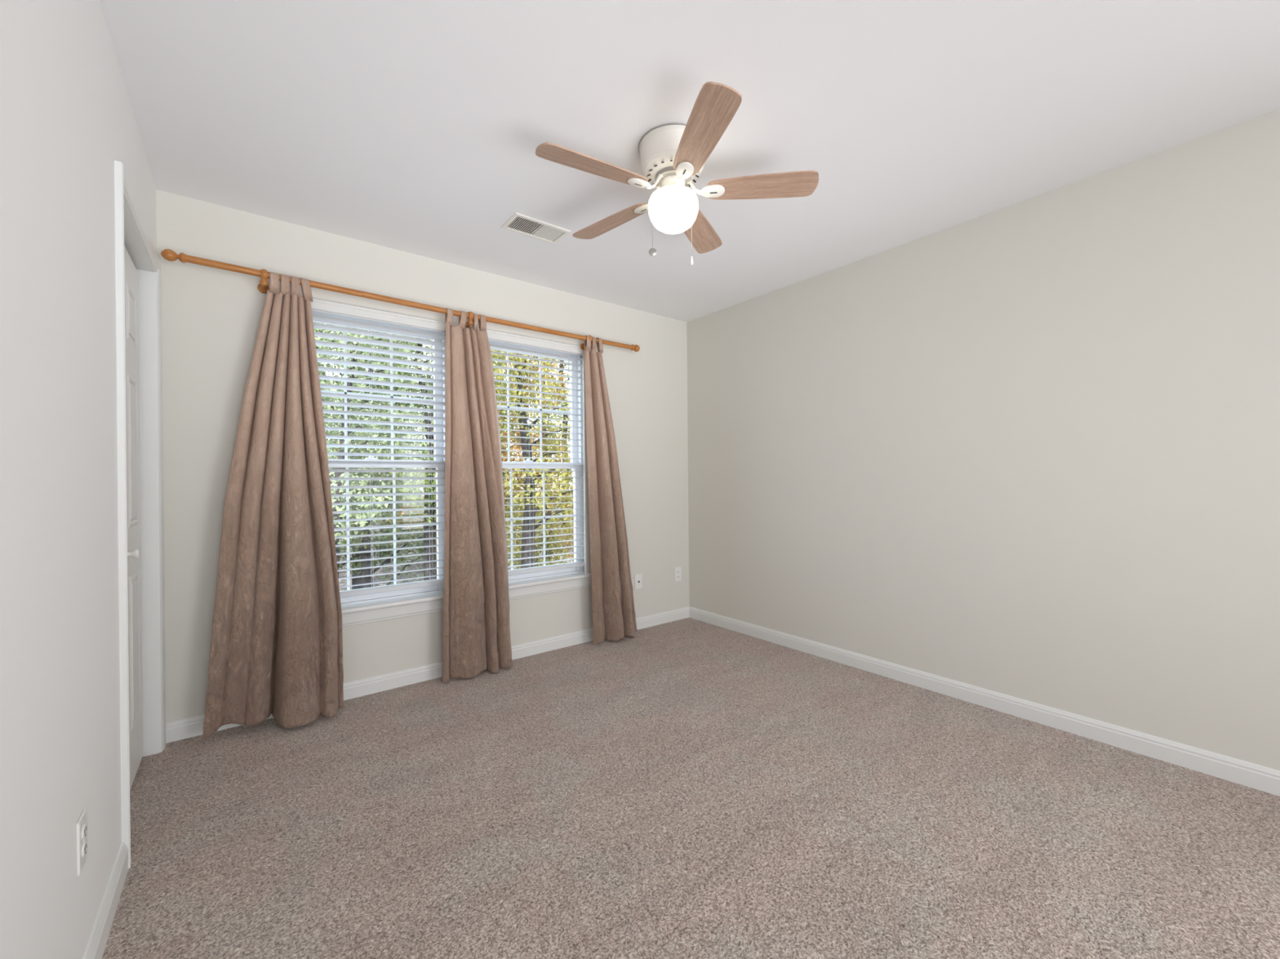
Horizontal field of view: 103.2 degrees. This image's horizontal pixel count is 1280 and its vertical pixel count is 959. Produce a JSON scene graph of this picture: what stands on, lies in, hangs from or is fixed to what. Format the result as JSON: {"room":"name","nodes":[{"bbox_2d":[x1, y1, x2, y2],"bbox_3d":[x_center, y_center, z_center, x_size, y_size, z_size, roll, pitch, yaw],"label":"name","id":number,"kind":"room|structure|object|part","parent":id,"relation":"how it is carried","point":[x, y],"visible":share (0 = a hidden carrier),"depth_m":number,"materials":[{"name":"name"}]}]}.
{"room":"empty bedroom","nodes":[
{"label":"empty bedroom","id":0,"kind":"room"},
{"bbox_2d":[0,0,156,958],"bbox_3d":[-0.709,-0.065,-0.216,0.800,2.440,5.600,-1,0,-38],"label":"wall","id":1,"kind":"structure","parent":0,"point":[66,113],"depth_m":1.01,"materials":[{"name":"white paint"}]},
{"bbox_2d":[75,808,87,876],"bbox_3d":[-1.239,0.804,1.129,0.009,0.115,0.070,-1,0,-38],"label":"wall outlet","id":2,"kind":"object","parent":1,"relation":"attached to","point":[82,824],"visible":1,"depth_m":1.12,"materials":[{"name":"white plastic"}]},
{"bbox_2d":[81,823,87,839],"bbox_3d":[-1.237,0.785,1.131,0.003,0.029,0.035,-1,0,-38],"label":"receptacle","id":3,"kind":"object","parent":2,"relation":"attached to","point":[84,826],"depth_m":1.13,"materials":[{"name":"white plastic"}]},
{"bbox_2d":[81,841,87,857],"bbox_3d":[-1.237,0.824,1.131,0.003,0.029,0.035,-1,0,-38],"label":"receptacle","id":4,"kind":"object","parent":2,"relation":"attached to","point":[84,844],"depth_m":1.12,"materials":[{"name":"white plastic"}]},
{"bbox_2d":[82,842,128,958],"bbox_3d":[-0.091,1.107,-0.332,0.014,0.086,4.666,-1,0,-38],"label":"baseboard","id":5,"kind":"structure","parent":1,"relation":"attached to","point":[95,949],"depth_m":1.30,"materials":[{"name":"white paint"}]},
{"bbox_2d":[124,245,142,790],"bbox_3d":[-1.847,0.142,1.818,0.069,2.011,0.752,-1,0,-38],"label":"door","id":6,"kind":"structure","parent":1,"relation":"in","point":[131,298],"depth_m":1.96,"materials":[{"name":"white paint"}]},
{"bbox_3d":[-1.962,0.102,1.968,0.005,1.680,0.204,-1,0,-38],"label":"raised panel","id":7,"kind":"part","parent":6,"relation":"part of","materials":[{"name":"white paint"}]},
{"bbox_3d":[-1.858,0.273,1.861,0.035,0.034,0.034,-1,0,-38],"label":"knob","id":8,"kind":"part","parent":6,"relation":"part of","materials":[{"name":"white plastic"}]},
{"bbox_2d":[114,160,165,869],"bbox_3d":[-1.857,0.110,1.820,0.138,2.102,0.891,-1,0,-38],"label":"door frame","id":9,"kind":"structure","parent":1,"relation":"attached to","point":[131,232],"depth_m":2.13,"materials":[{"name":"white paint"}]},
{"bbox_2d":[155,189,688,723],"bbox_3d":[-1.219,-0.066,3.029,3.996,2.440,0.140,-1,0,-38],"label":"wall","id":10,"kind":"structure","parent":0,"point":[211,317],"depth_m":2.69,"materials":[{"name":"white paint"}]},
{"bbox_2d":[160,248,639,351],"bbox_3d":[-1.049,-0.953,3.000,2.601,0.103,0.110,-1,0,-38],"label":"curtain rod","id":11,"kind":"object","parent":10,"relation":"attached to","point":[169,255],"visible":0.89,"depth_m":2.66,"materials":[{"name":"brown wood"}]},
{"bbox_2d":[202,271,343,739],"bbox_3d":[-1.696,0.075,2.363,0.535,2.124,0.207,-1,0,-38],"label":"curtain","id":12,"kind":"object","parent":11,"relation":"hanging from","point":[277,641],"visible":1,"depth_m":2.38,"materials":[{"name":"brown faux suede fabric"}]},
{"bbox_2d":[441,307,511,683],"bbox_3d":[-0.966,0.078,2.991,0.418,2.128,0.137,-1,0,-38],"label":"curtain","id":13,"kind":"object","parent":11,"relation":"hanging from","point":[476,633],"visible":0.99,"depth_m":2.97,"materials":[{"name":"brown fabric"}]},
{"bbox_2d":[583,335,636,644],"bbox_3d":[-0.190,0.069,3.596,0.414,2.126,0.138,-1,0,-38],"label":"curtain","id":14,"kind":"object","parent":11,"relation":"hanging from","point":[614,618],"visible":0.99,"depth_m":3.54,"materials":[{"name":"brown fabric"}]},
{"bbox_2d":[165,606,688,743],"bbox_3d":[-0.846,1.107,3.216,3.196,0.086,0.014,-1,0,-38],"label":"baseboard","id":15,"kind":"structure","parent":10,"relation":"attached to","point":[193,726],"depth_m":2.88,"materials":[{"name":"white paint"}]},
{"bbox_2d":[311,297,591,606],"bbox_3d":[-1.109,-0.131,3.103,1.820,1.607,0.156,-1,0,-38],"label":"window","id":16,"kind":"structure","parent":10,"relation":"in","point":[436,588],"depth_m":2.95,"materials":[{"name":"white plastic"}]},
{"bbox_3d":[-1.521,-0.481,2.854,0.788,0.829,0.030,-1,0,-38],"label":"sash","id":17,"kind":"part","parent":16,"relation":"part of","materials":[{"name":"white plastic"}]},
{"bbox_2d":[320,326,434,459],"bbox_3d":[-1.524,-0.473,2.859,0.700,0.734,0.006,-1,0,-38],"label":"grille","id":18,"kind":"object","parent":16,"relation":"attached to","point":[345,392],"depth_m":2.90,"materials":[{"name":"white plastic"}]},
{"bbox_2d":[311,309,445,598],"bbox_3d":[-1.464,-0.152,2.782,0.841,1.546,0.057,-1,0,-38],"label":"window blind","id":19,"kind":"object","parent":16,"relation":"attached to","point":[353,593],"visible":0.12,"depth_m":2.81,"materials":[{"name":"white plastic"}]},
{"bbox_3d":[-1.472,-0.143,2.778,0.001,1.472,0.054,-1,0,-38],"label":"ladder cord","id":20,"kind":"part","parent":19,"relation":"part of","materials":[{"name":"white fabric"}]},
{"bbox_3d":[-1.458,0.607,2.784,0.837,0.028,0.052,-1,0,-38],"label":"rail","id":21,"kind":"part","parent":19,"relation":"part of","materials":[{"name":"white plastic"}]},
{"bbox_3d":[-1.228,-0.145,2.969,0.001,1.472,0.054,-1,0,-38],"label":"ladder cord","id":22,"kind":"part","parent":19,"relation":"part of","materials":[{"name":"white fabric"}]},
{"bbox_2d":[333,466,436,590],"bbox_3d":[-1.496,0.269,2.832,0.700,0.674,0.006,-1,0,-38],"label":"grille","id":23,"kind":"object","parent":16,"relation":"attached to","point":[347,468],"depth_m":2.86,"materials":[{"name":"white plastic"}]},
{"bbox_3d":[-1.492,0.277,2.827,0.788,0.774,0.030,-1,0,-38],"label":"sash","id":24,"kind":"part","parent":16,"relation":"part of","materials":[{"name":"white plastic"}]},
{"bbox_2d":[488,338,584,576],"bbox_3d":[-0.715,-0.159,3.368,0.854,1.546,0.057,-1,0,-38],"label":"window blind","id":25,"kind":"object","parent":16,"relation":"attached to","point":[544,568],"visible":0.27,"depth_m":3.40,"materials":[{"name":"white plastic"}]},
{"bbox_3d":[-0.722,-0.150,3.364,0.001,1.472,0.054,-1,0,-38],"label":"ladder cord","id":26,"kind":"part","parent":25,"relation":"part of","materials":[{"name":"white fabric"}]},
{"bbox_3d":[-0.709,0.600,3.371,0.850,0.028,0.052,-1,0,-38],"label":"rail","id":27,"kind":"part","parent":25,"relation":"part of","materials":[{"name":"white plastic"}]},
{"bbox_3d":[-0.474,-0.153,3.558,0.001,1.472,0.054,-1,0,-38],"label":"ladder cord","id":28,"kind":"part","parent":25,"relation":"part of","materials":[{"name":"white fabric"}]},
{"bbox_2d":[341,572,591,626],"bbox_3d":[-1.071,0.721,3.066,2.000,0.097,0.100,-1,0,-38],"label":"window sill","id":29,"kind":"structure","parent":10,"relation":"attached to","point":[390,609],"depth_m":2.91,"materials":[{"name":"white paint"}]},
{"bbox_2d":[488,340,584,582],"bbox_3d":[-0.762,-0.133,3.423,0.860,1.603,0.078,-1,0,-38],"label":"window","id":30,"kind":"structure","parent":10,"relation":"in","point":[533,575],"depth_m":3.57,"materials":[{"name":"white plastic"}]},
{"bbox_3d":[-0.776,-0.488,3.436,0.798,0.829,0.030,-1,0,-38],"label":"sash","id":31,"kind":"part","parent":30,"relation":"part of","materials":[{"name":"white plastic"}]},
{"bbox_2d":[497,351,570,462],"bbox_3d":[-0.780,-0.481,3.441,0.710,0.734,0.006,-1,0,-38],"label":"grille","id":32,"kind":"object","parent":30,"relation":"attached to","point":[540,356],"depth_m":3.50,"materials":[{"name":"white plastic"}]},
{"bbox_2d":[505,468,573,569],"bbox_3d":[-0.751,0.261,3.414,0.710,0.674,0.006,-1,0,-38],"label":"grille","id":33,"kind":"object","parent":30,"relation":"attached to","point":[511,473],"depth_m":3.47,"materials":[{"name":"white plastic"}]},
{"bbox_3d":[-0.748,0.269,3.409,0.798,0.774,0.030,-1,0,-38],"label":"sash","id":34,"kind":"part","parent":30,"relation":"part of","materials":[{"name":"white plastic"}]},
{"bbox_2d":[634,573,642,590],"bbox_3d":[-0.009,0.780,3.871,0.070,0.115,0.017,-1,0,-38],"label":"outlet","id":35,"kind":"object","parent":10,"relation":"attached to","point":[637,578],"visible":1,"depth_m":3.87,"materials":[{"name":"white plastic"}]},
{"bbox_2d":[674,566,681,582],"bbox_3d":[0.309,0.770,4.125,0.070,0.115,0.009,-1,0,-38],"label":"wall outlet","id":36,"kind":"object","parent":10,"relation":"attached to","point":[677,576],"visible":1,"depth_m":4.12,"materials":[{"name":"white plastic"}]},
{"bbox_2d":[99,0,1279,322],"bbox_3d":[0.514,-1.373,0.747,4.336,0.150,5.880,-1,0,-38],"label":"ceiling","id":37,"kind":"structure","parent":0,"point":[414,126],"depth_m":1.77,"materials":[{"name":"white paint"}]},
{"bbox_2d":[501,212,570,244],"bbox_3d":[-0.534,-1.288,2.612,0.304,0.008,0.176,-1,0,-38],"label":"ceiling vent","id":38,"kind":"object","parent":37,"relation":"in","point":[517,223],"visible":1,"depth_m":2.60,"materials":[{"name":"white metal"}]},
{"bbox_2d":[535,81,818,265],"bbox_3d":[0.100,-1.071,1.978,1.040,0.451,1.046,-1,0,-38],"label":"ceiling fan","id":39,"kind":"object","parent":37,"relation":"hanging from","point":[673,156],"visible":1,"depth_m":1.90,"materials":[{"name":"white wood"}]},
{"bbox_3d":[-0.164,-1.115,1.808,0.418,0.006,0.124,-1,12,-30],"label":"blade","id":40,"kind":"part","parent":39,"relation":"part of","materials":[{"name":"brown wood"}]},
{"bbox_3d":[-0.124,-1.117,2.204,0.418,0.006,0.124,0,12,42],"label":"blade","id":41,"kind":"part","parent":39,"relation":"part of","materials":[{"name":"brown wood"}]},
{"bbox_3d":[0.070,-1.002,1.934,0.061,0.246,0.002,-1,0,-37],"label":"pull chain","id":42,"kind":"part","parent":39,"relation":"part of","materials":[{"name":"silver metal"}]},
{"bbox_3d":[0.130,-1.039,1.978,0.197,0.134,0.197,-1,0,-38],"label":"glass globe","id":43,"kind":"part","parent":39,"relation":"part of","materials":[{"name":"white glass"}]},
{"bbox_3d":[0.266,-1.120,2.288,0.124,0.006,0.418,-14,-5,23],"label":"blade","id":44,"kind":"part","parent":39,"relation":"part of","materials":[{"name":"brown wood"}]},
{"bbox_3d":[0.201,-1.118,1.647,0.124,0.006,0.418,12,-2,-12],"label":"blade","id":45,"kind":"part","parent":39,"relation":"part of","materials":[{"name":"brown wood"}]},
{"bbox_3d":[0.466,-1.121,1.944,0.418,0.006,0.124,0,-12,6],"label":"blade","id":46,"kind":"part","parent":39,"relation":"part of","materials":[{"name":"brown wood"}]},
{"bbox_2d":[102,617,1279,958],"bbox_3d":[0.537,1.202,0.752,4.336,0.120,5.880,-1,0,-38],"label":"floor","id":47,"kind":"structure","parent":0,"point":[689,788],"depth_m":1.65,"materials":[{"name":"beige carpet"}]},
{"bbox_2d":[686,108,1279,770],"bbox_3d":[2.178,-0.094,2.042,0.140,2.440,5.880,-1,0,-38],"label":"wall","id":48,"kind":"structure","parent":0,"point":[1028,450],"depth_m":2.33,"materials":[{"name":"white paint"}]},
{"bbox_2d":[688,606,1279,796],"bbox_3d":[2.128,1.083,1.996,0.014,0.086,5.600,-1,0,-38],"label":"baseboard","id":49,"kind":"structure","parent":48,"relation":"attached to","point":[1258,777],"depth_m":2.34,"materials":[{"name":"white paint"}]},
{"label":"outside","id":50,"kind":"structure","parent":0,"visible":0},
{"bbox_2d":[338,493,573,591],"bbox_3d":[-13.628,3.123,38.413,80.000,3.072,70.000,-1,0,-38],"label":"ground","id":51,"kind":"structure","parent":50,"point":[341,574],"depth_m":21.37,"materials":[{"name":"green plant"}]},
{"bbox_2d":[319,331,348,452],"bbox_3d":[-17.242,-5.723,28.638,5.232,16.947,6.340,-1,0,-38],"label":"tree","id":52,"kind":"object","parent":51,"relation":"on","point":[320,331],"visible":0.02,"depth_m":28.01,"materials":[{"name":"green plant"}]},
{"bbox_2d":[314,329,387,497],"bbox_3d":[-13.650,-3.803,20.993,6.148,14.888,6.135,-1,0,-38],"label":"tree","id":53,"kind":"object","parent":51,"relation":"on","point":[336,449],"visible":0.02,"depth_m":21.73,"materials":[{"name":"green plant"}]},
{"bbox_2d":[313,324,434,577],"bbox_3d":[-5.835,0.150,10.515,4.064,8.933,4.806,-1,0,-38],"label":"tree","id":54,"kind":"object","parent":51,"relation":"on","point":[334,491],"visible":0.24,"depth_m":10.34,"materials":[{"name":"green plant"}]},
{"bbox_2d":[312,321,436,588],"bbox_3d":[-6.571,-0.761,13.250,4.465,10.743,6.992,0,0,25],"label":"tree","id":55,"kind":"object","parent":51,"relation":"on","point":[367,580],"visible":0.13,"depth_m":12.91,"materials":[{"name":"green plant"}]},
{"bbox_2d":[324,338,425,540],"bbox_3d":[-13.247,-4.917,25.779,5.172,16.312,6.843,-1,0,-17],"label":"tree","id":56,"kind":"object","parent":51,"relation":"on","point":[398,539],"visible":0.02,"depth_m":25.63,"materials":[{"name":"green plant"}]},
{"bbox_2d":[315,324,436,575],"bbox_3d":[-8.656,-2.007,13.578,6.038,13.017,6.702,-1,0,-38],"label":"tree","id":57,"kind":"object","parent":51,"relation":"on","point":[374,563],"visible":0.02,"depth_m":13.69,"materials":[{"name":"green plant"}]},
{"bbox_2d":[319,324,435,589],"bbox_3d":[-9.634,-2.994,16.882,5.519,14.406,5.869,0,0,19],"label":"tree","id":58,"kind":"object","parent":51,"relation":"on","point":[354,580],"visible":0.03,"depth_m":17.18,"materials":[{"name":"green plant"}]},
{"bbox_2d":[323,323,435,564],"bbox_3d":[-10.772,-3.983,21.831,6.241,15.350,5.481,-1,0,-22],"label":"tree","id":59,"kind":"object","parent":51,"relation":"on","point":[395,365],"visible":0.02,"depth_m":21.81,"materials":[{"name":"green plant"}]},
{"bbox_2d":[365,342,428,513],"bbox_3d":[-15.754,-6.029,32.179,5.723,17.185,6.459,-1,0,-38],"label":"tree","id":60,"kind":"object","parent":51,"relation":"on","point":[403,343],"visible":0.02,"depth_m":32.65,"materials":[{"name":"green plant"}]},
{"bbox_2d":[353,333,520,580],"bbox_3d":[-4.386,0.264,11.076,3.264,8.753,4.012,0,0,6],"label":"tree","id":61,"kind":"object","parent":51,"relation":"on","point":[427,497],"visible":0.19,"depth_m":10.92,"materials":[{"name":"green plant"}]},
{"bbox_2d":[397,496,508,551],"bbox_3d":[-4.521,2.517,12.509,2.861,4.290,2.693,-1,0,-1],"label":"shrub","id":62,"kind":"object","parent":51,"relation":"on","point":[408,506],"visible":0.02,"depth_m":11.68,"materials":[{"name":"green plant"}]},
{"bbox_2d":[360,345,551,573],"bbox_3d":[-5.303,-1.472,17.496,5.262,11.718,6.598,0,0,33],"label":"tree","id":63,"kind":"object","parent":51,"relation":"on","point":[505,392],"visible":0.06,"depth_m":16.72,"materials":[{"name":"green plant"}]},
{"bbox_2d":[398,355,533,531],"bbox_3d":[-7.451,-2.861,22.212,5.627,13.450,5.826,-1,0,-1],"label":"tree","id":64,"kind":"object","parent":51,"relation":"on","point":[422,437],"visible":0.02,"depth_m":21.32,"materials":[{"name":"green plant"}]},
{"bbox_2d":[497,365,537,508],"bbox_3d":[-8.383,-5.545,32.041,5.904,16.777,5.383,-1,0,-27],"label":"tree","id":65,"kind":"object","parent":51,"relation":"on","point":[502,370],"visible":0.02,"depth_m":31.88,"materials":[{"name":"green plant"}]},
{"bbox_2d":[497,386,559,508],"bbox_3d":[-8.123,-4.217,27.315,6.754,15.170,5.947,-1,0,-38],"label":"tree","id":66,"kind":"object","parent":51,"relation":"on","point":[536,386],"visible":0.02,"depth_m":27.22,"materials":[{"name":"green plant"}]},
{"bbox_2d":[490,349,573,568],"bbox_3d":[-1.975,0.284,10.792,3.527,8.657,2.548,-1,0,-38],"label":"tree","id":67,"kind":"object","parent":51,"relation":"on","point":[522,420],"visible":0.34,"depth_m":10.90,"materials":[{"name":"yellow plant"}]},
{"bbox_2d":[491,351,573,564],"bbox_3d":[-3.036,-1.118,17.398,6.198,11.190,6.655,-1,0,-38],"label":"tree","id":68,"kind":"object","parent":51,"relation":"on","point":[518,447],"visible":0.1,"depth_m":16.04,"materials":[{"name":"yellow plant"}]},
{"bbox_2d":[504,498,573,568],"bbox_3d":[-2.696,2.542,12.743,2.618,4.176,2.331,0,0,14],"label":"shrub","id":69,"kind":"object","parent":51,"relation":"on","point":[517,514],"visible":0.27,"depth_m":12.90,"materials":[{"name":"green plant"}]},
{"bbox_2d":[517,360,573,528],"bbox_3d":[-4.614,-4.374,30.737,5.443,15.104,7.253,-1,0,-38],"label":"tree","id":70,"kind":"object","parent":51,"relation":"on","point":[559,364],"visible":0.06,"depth_m":30.69,"materials":[{"name":"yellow plant"}]},
{"bbox_2d":[537,388,573,521],"bbox_3d":[-1.895,-2.927,23.856,5.324,13.562,6.186,0,0,31],"label":"tree","id":71,"kind":"object","parent":51,"relation":"on","point":[562,404],"visible":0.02,"depth_m":23.12,"materials":[{"name":"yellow plant"}]}
]}

